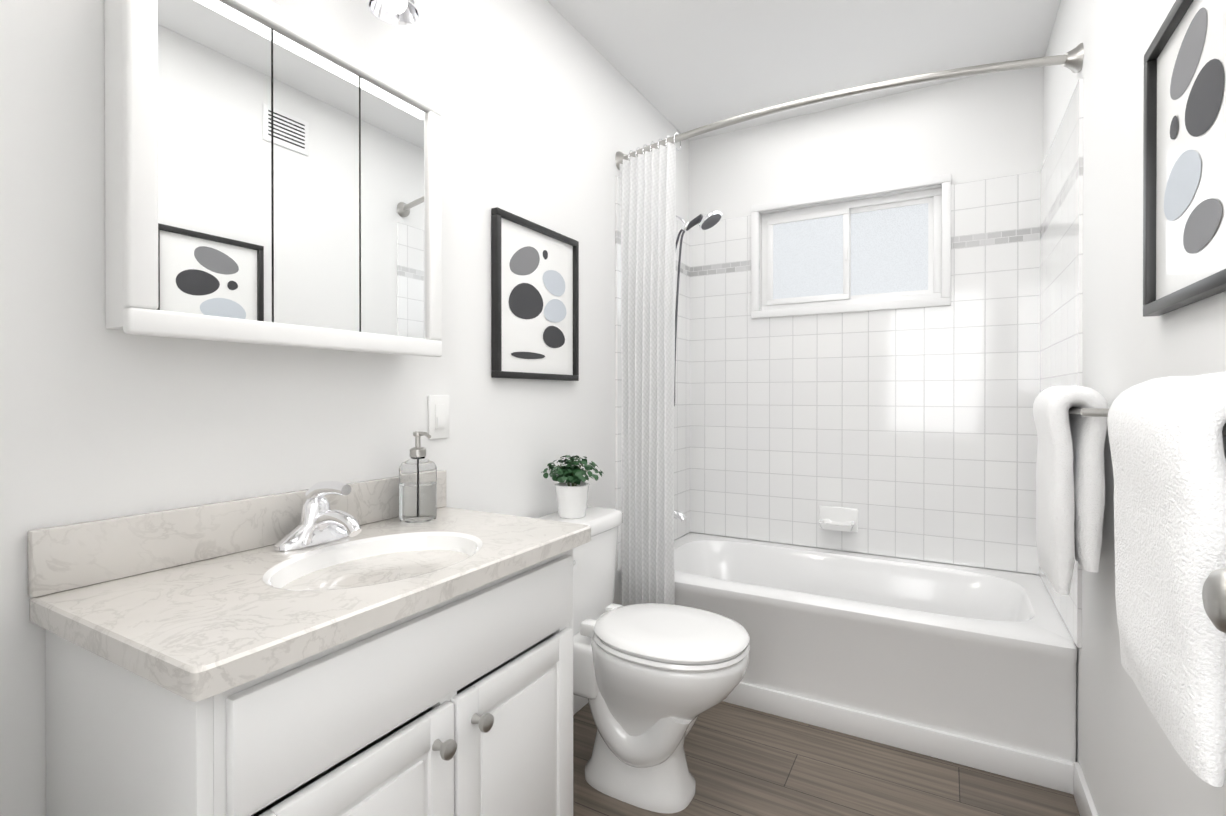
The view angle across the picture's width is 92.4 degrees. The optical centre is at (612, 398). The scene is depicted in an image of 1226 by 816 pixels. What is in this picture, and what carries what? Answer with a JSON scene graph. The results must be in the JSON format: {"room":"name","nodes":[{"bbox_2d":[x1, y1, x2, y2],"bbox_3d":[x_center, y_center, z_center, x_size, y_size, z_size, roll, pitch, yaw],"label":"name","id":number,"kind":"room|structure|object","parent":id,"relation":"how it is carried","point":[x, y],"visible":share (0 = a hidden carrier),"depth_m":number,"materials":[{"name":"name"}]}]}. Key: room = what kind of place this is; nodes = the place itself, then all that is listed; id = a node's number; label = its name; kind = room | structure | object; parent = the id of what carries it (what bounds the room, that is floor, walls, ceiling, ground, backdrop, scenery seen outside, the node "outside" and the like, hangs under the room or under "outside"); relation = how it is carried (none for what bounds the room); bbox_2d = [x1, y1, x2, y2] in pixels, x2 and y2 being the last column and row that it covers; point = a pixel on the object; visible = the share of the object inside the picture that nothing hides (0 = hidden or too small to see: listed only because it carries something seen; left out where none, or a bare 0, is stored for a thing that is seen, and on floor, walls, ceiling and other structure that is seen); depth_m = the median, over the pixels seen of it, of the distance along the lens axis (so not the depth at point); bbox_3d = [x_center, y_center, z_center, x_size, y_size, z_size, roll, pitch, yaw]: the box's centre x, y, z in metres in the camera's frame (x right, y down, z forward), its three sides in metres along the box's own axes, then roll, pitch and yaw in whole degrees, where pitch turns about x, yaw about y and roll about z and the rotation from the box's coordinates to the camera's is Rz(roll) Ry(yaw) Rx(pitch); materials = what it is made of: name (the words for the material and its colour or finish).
{"room":"bathroom","nodes":[
{"label":"bathroom","id":0,"kind":"room"},
{"bbox_2d":[0,0,688,815],"bbox_3d":[-0.561,-0.100,1.531,0.120,2.500,3.997,0,0,30],"label":"wall","id":1,"kind":"structure","parent":0,"point":[548,110],"depth_m":1.23,"materials":[{"name":"white paint"}]},
{"bbox_2d":[104,0,441,356],"bbox_3d":[-0.619,-0.409,1.180,0.120,0.620,0.630,0,0,30],"label":"medicine cabinet mirror","id":2,"kind":"object","parent":1,"relation":"attached to","point":[273,173],"visible":1,"depth_m":1.06,"materials":[{"name":"white mirror"}]},
{"bbox_2d":[367,0,419,25],"bbox_3d":[-0.615,-0.968,1.146,0.159,0.201,0.560,0,0,30],"label":"sconce","id":3,"kind":"object","parent":1,"relation":"attached to","point":[400,12],"visible":1,"depth_m":1.35,"materials":[{"name":"silver metal"}]},
{"bbox_2d":[428,395,448,438],"bbox_3d":[-0.462,0.050,1.570,0.013,0.116,0.072,0,0,30],"label":"light switch","id":4,"kind":"object","parent":1,"relation":"attached to","point":[438,416],"visible":1,"depth_m":1.56,"materials":[{"name":"white plastic"}]},
{"bbox_2d":[491,207,578,380],"bbox_3d":[-0.243,-0.314,1.941,0.024,0.505,0.445,0,0,30],"label":"picture frame","id":5,"kind":"object","parent":1,"relation":"attached to","point":[534,300],"visible":0.98,"depth_m":1.91,"materials":[{"name":"black"}]},
{"bbox_2d":[573,694,587,714],"bbox_3d":[-0.207,1.098,2.025,0.014,0.100,0.955,0,0,30],"label":"baseboard","id":6,"kind":"structure","parent":1,"relation":"attached to","point":[579,702],"depth_m":2.15,"materials":[{"name":"white paint"}]},
{"bbox_2d":[615,176,689,570],"bbox_3d":[0.210,-0.102,2.761,0.010,1.618,0.797,0,0,30],"label":"wall tile","id":7,"kind":"structure","parent":1,"relation":"attached to","point":[682,445],"depth_m":2.97,"materials":[{"name":"white tile"}]},
{"bbox_2d":[674,510,685,521],"bbox_3d":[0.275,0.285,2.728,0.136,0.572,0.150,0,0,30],"label":"tub spout","id":8,"kind":"object","parent":7,"relation":"attached to","point":[679,516],"visible":0.25,"depth_m":2.70,"materials":[{"name":"silver metal"}]},
{"bbox_2d":[674,211,721,405],"bbox_3d":[0.342,-0.413,2.664,0.312,0.904,0.116,0,0,30],"label":"shower head","id":9,"kind":"object","parent":7,"relation":"attached to","point":[709,220],"visible":0.6,"depth_m":2.65},
{"bbox_2d":[615,43,1083,169],"bbox_3d":[0.662,-0.982,2.023,1.540,0.076,0.179,0,0,30],"label":"curtain rod","id":10,"kind":"object","parent":1,"relation":"attached to","point":[1072,60],"visible":0.88,"depth_m":1.83,"materials":[{"name":"silver metal"}]},
{"bbox_2d":[620,132,680,605],"bbox_3d":[0.140,-0.078,2.302,0.287,1.849,0.101,0,0,44],"label":"shower curtain","id":11,"kind":"object","parent":10,"relation":"hanging from","point":[648,219],"visible":1,"depth_m":2.27,"materials":[{"name":"fabric"}]},
{"bbox_2d":[547,0,1060,140],"bbox_3d":[0.152,-1.388,1.122,1.760,0.080,3.997,0,0,30],"label":"ceiling","id":12,"kind":"structure","parent":0,"point":[681,66],"depth_m":2.25,"materials":[{"name":"white paint"}]},
{"bbox_2d":[573,701,1079,815],"bbox_3d":[0.152,1.182,1.133,1.760,0.060,3.997,0,0,30],"label":"floor","id":13,"kind":"structure","parent":0,"point":[742,761],"depth_m":1.77,"materials":[{"name":"brown wood"}]},
{"bbox_2d":[27,470,590,815],"bbox_3d":[-0.449,0.673,1.105,0.492,0.958,0.820,0,0,30],"label":"bathroom vanity","id":14,"kind":"object","parent":13,"relation":"on","point":[225,658],"visible":1,"depth_m":0.89,"materials":[{"name":"white wood"}]},
{"bbox_2d":[274,481,361,550],"bbox_3d":[-0.558,0.227,1.165,0.164,0.127,0.160,0,0,30],"label":"faucet","id":15,"kind":"object","parent":14,"relation":"on","point":[321,522],"visible":1,"depth_m":1.16,"materials":[{"name":"silver metal"}]},
{"bbox_2d":[399,431,436,522],"bbox_3d":[-0.464,0.184,1.405,0.092,0.211,0.086,0,0,30],"label":"soap dispenser","id":16,"kind":"object","parent":14,"relation":"on","point":[418,486],"visible":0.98,"depth_m":1.37,"materials":[{"name":"clear glass"}]},
{"bbox_2d":[537,506,749,812],"bbox_3d":[0.058,0.769,1.772,0.702,0.759,0.492,0,0,30],"label":"toilet","id":17,"kind":"object","parent":13,"relation":"on","point":[652,682],"visible":0.85,"depth_m":1.66,"materials":[{"name":"white ceramic"}]},
{"bbox_2d":[541,455,603,518],"bbox_3d":[-0.132,0.288,1.928,0.198,0.202,0.192,0,0,30],"label":"plant","id":18,"kind":"object","parent":17,"relation":"on","point":[572,494],"visible":1,"depth_m":1.90,"materials":[{"name":"green plant"}]},
{"bbox_2d":[674,533,1076,793],"bbox_3d":[0.873,0.929,2.405,1.516,0.435,0.768,0,0,30],"label":"bathtub","id":19,"kind":"object","parent":13,"relation":"on","point":[973,667],"visible":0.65,"depth_m":2.01,"materials":[{"name":"white ceramic"}]},
{"bbox_2d":[689,66,1042,575],"bbox_3d":[1.100,-0.106,2.801,1.520,2.500,0.150,0,0,30],"label":"wall","id":20,"kind":"structure","parent":0,"point":[980,127],"depth_m":2.65,"materials":[{"name":"white paint"}]},
{"bbox_2d":[751,173,950,318],"bbox_3d":[1.092,-0.675,2.764,0.860,0.560,0.138,0,0,30],"label":"window","id":21,"kind":"structure","parent":20,"relation":"in","point":[890,252],"depth_m":2.74,"materials":[{"name":"white paint"}]},
{"bbox_2d":[690,171,1039,574],"bbox_3d":[1.061,-0.102,2.732,1.500,1.618,0.010,0,0,30],"label":"wall tile","id":22,"kind":"structure","parent":20,"relation":"attached to","point":[909,433],"depth_m":2.63,"materials":[{"name":"white tile"}]},
{"bbox_2d":[819,505,857,532],"bbox_3d":[1.019,0.560,2.682,0.170,0.110,0.122,0,0,30],"label":"soap dish","id":23,"kind":"object","parent":22,"relation":"attached to","point":[838,518],"visible":1,"depth_m":2.71,"materials":[{"name":"white ceramic"}]},
{"bbox_2d":[1043,0,1225,815],"bbox_3d":[0.866,-0.097,0.723,0.120,2.500,3.997,0,0,30],"label":"wall","id":24,"kind":"structure","parent":0,"point":[1130,760],"depth_m":1.34,"materials":[{"name":"white paint"}]},
{"bbox_2d":[1039,78,1083,647],"bbox_3d":[1.524,-0.099,2.017,0.010,1.618,0.797,0,0,30],"label":"wall tile","id":25,"kind":"structure","parent":24,"relation":"attached to","point":[1061,267],"depth_m":1.87,"materials":[{"name":"white tile"}]},
{"bbox_2d":[1073,762,1097,815],"bbox_3d":[0.815,1.103,0.774,0.014,0.100,2.124,0,0,30],"label":"baseboard","id":26,"kind":"structure","parent":24,"relation":"attached to","point":[1084,800],"depth_m":1.60,"materials":[{"name":"white paint"}]},
{"bbox_2d":[1068,408,1109,416],"bbox_3d":[1.165,0.030,1.458,0.080,0.048,0.486,0,0,30],"label":"towel rail","id":27,"kind":"object","parent":24,"relation":"attached to","point":[1093,412],"visible":0.46,"depth_m":1.27,"materials":[{"name":"silver metal"}]},
{"bbox_2d":[1033,385,1107,594],"bbox_3d":[1.129,0.209,1.462,0.124,0.483,0.300,0,0,30],"label":"hanging towel","id":28,"kind":"object","parent":27,"relation":"hanging from","point":[1070,487],"visible":1,"depth_m":1.35,"materials":[{"name":"white fabric"}]},
{"bbox_2d":[1143,0,1225,316],"bbox_3d":[0.879,-0.385,0.895,0.024,0.475,0.390,0,0,30],"label":"picture frame","id":29,"kind":"object","parent":24,"relation":"attached to","point":[1184,189],"visible":1,"depth_m":0.92,"materials":[{"name":"black"}]},
{"bbox_2d":[1222,423,1225,435],"bbox_3d":[0.749,0.033,0.723,0.080,0.048,0.486,0,0,30],"label":"towel rail","id":30,"kind":"object","parent":24,"relation":"attached to","point":[1224,431],"depth_m":0.62,"materials":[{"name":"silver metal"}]},
{"bbox_2d":[1107,372,1225,786],"bbox_3d":[0.706,0.180,0.716,0.123,0.418,0.325,0,0,30],"label":"hanging towel","id":31,"kind":"object","parent":30,"relation":"hanging from","point":[1167,440],"visible":1,"depth_m":0.63,"materials":[{"name":"white fabric"}]},
{"bbox_2d":[1202,568,1225,632],"bbox_3d":[0.417,0.135,0.217,0.117,2.018,0.752,0,0,30],"label":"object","id":32,"kind":"structure","parent":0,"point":[1214,594],"depth_m":0.50,"materials":[{"name":"silver metal"}]}
]}

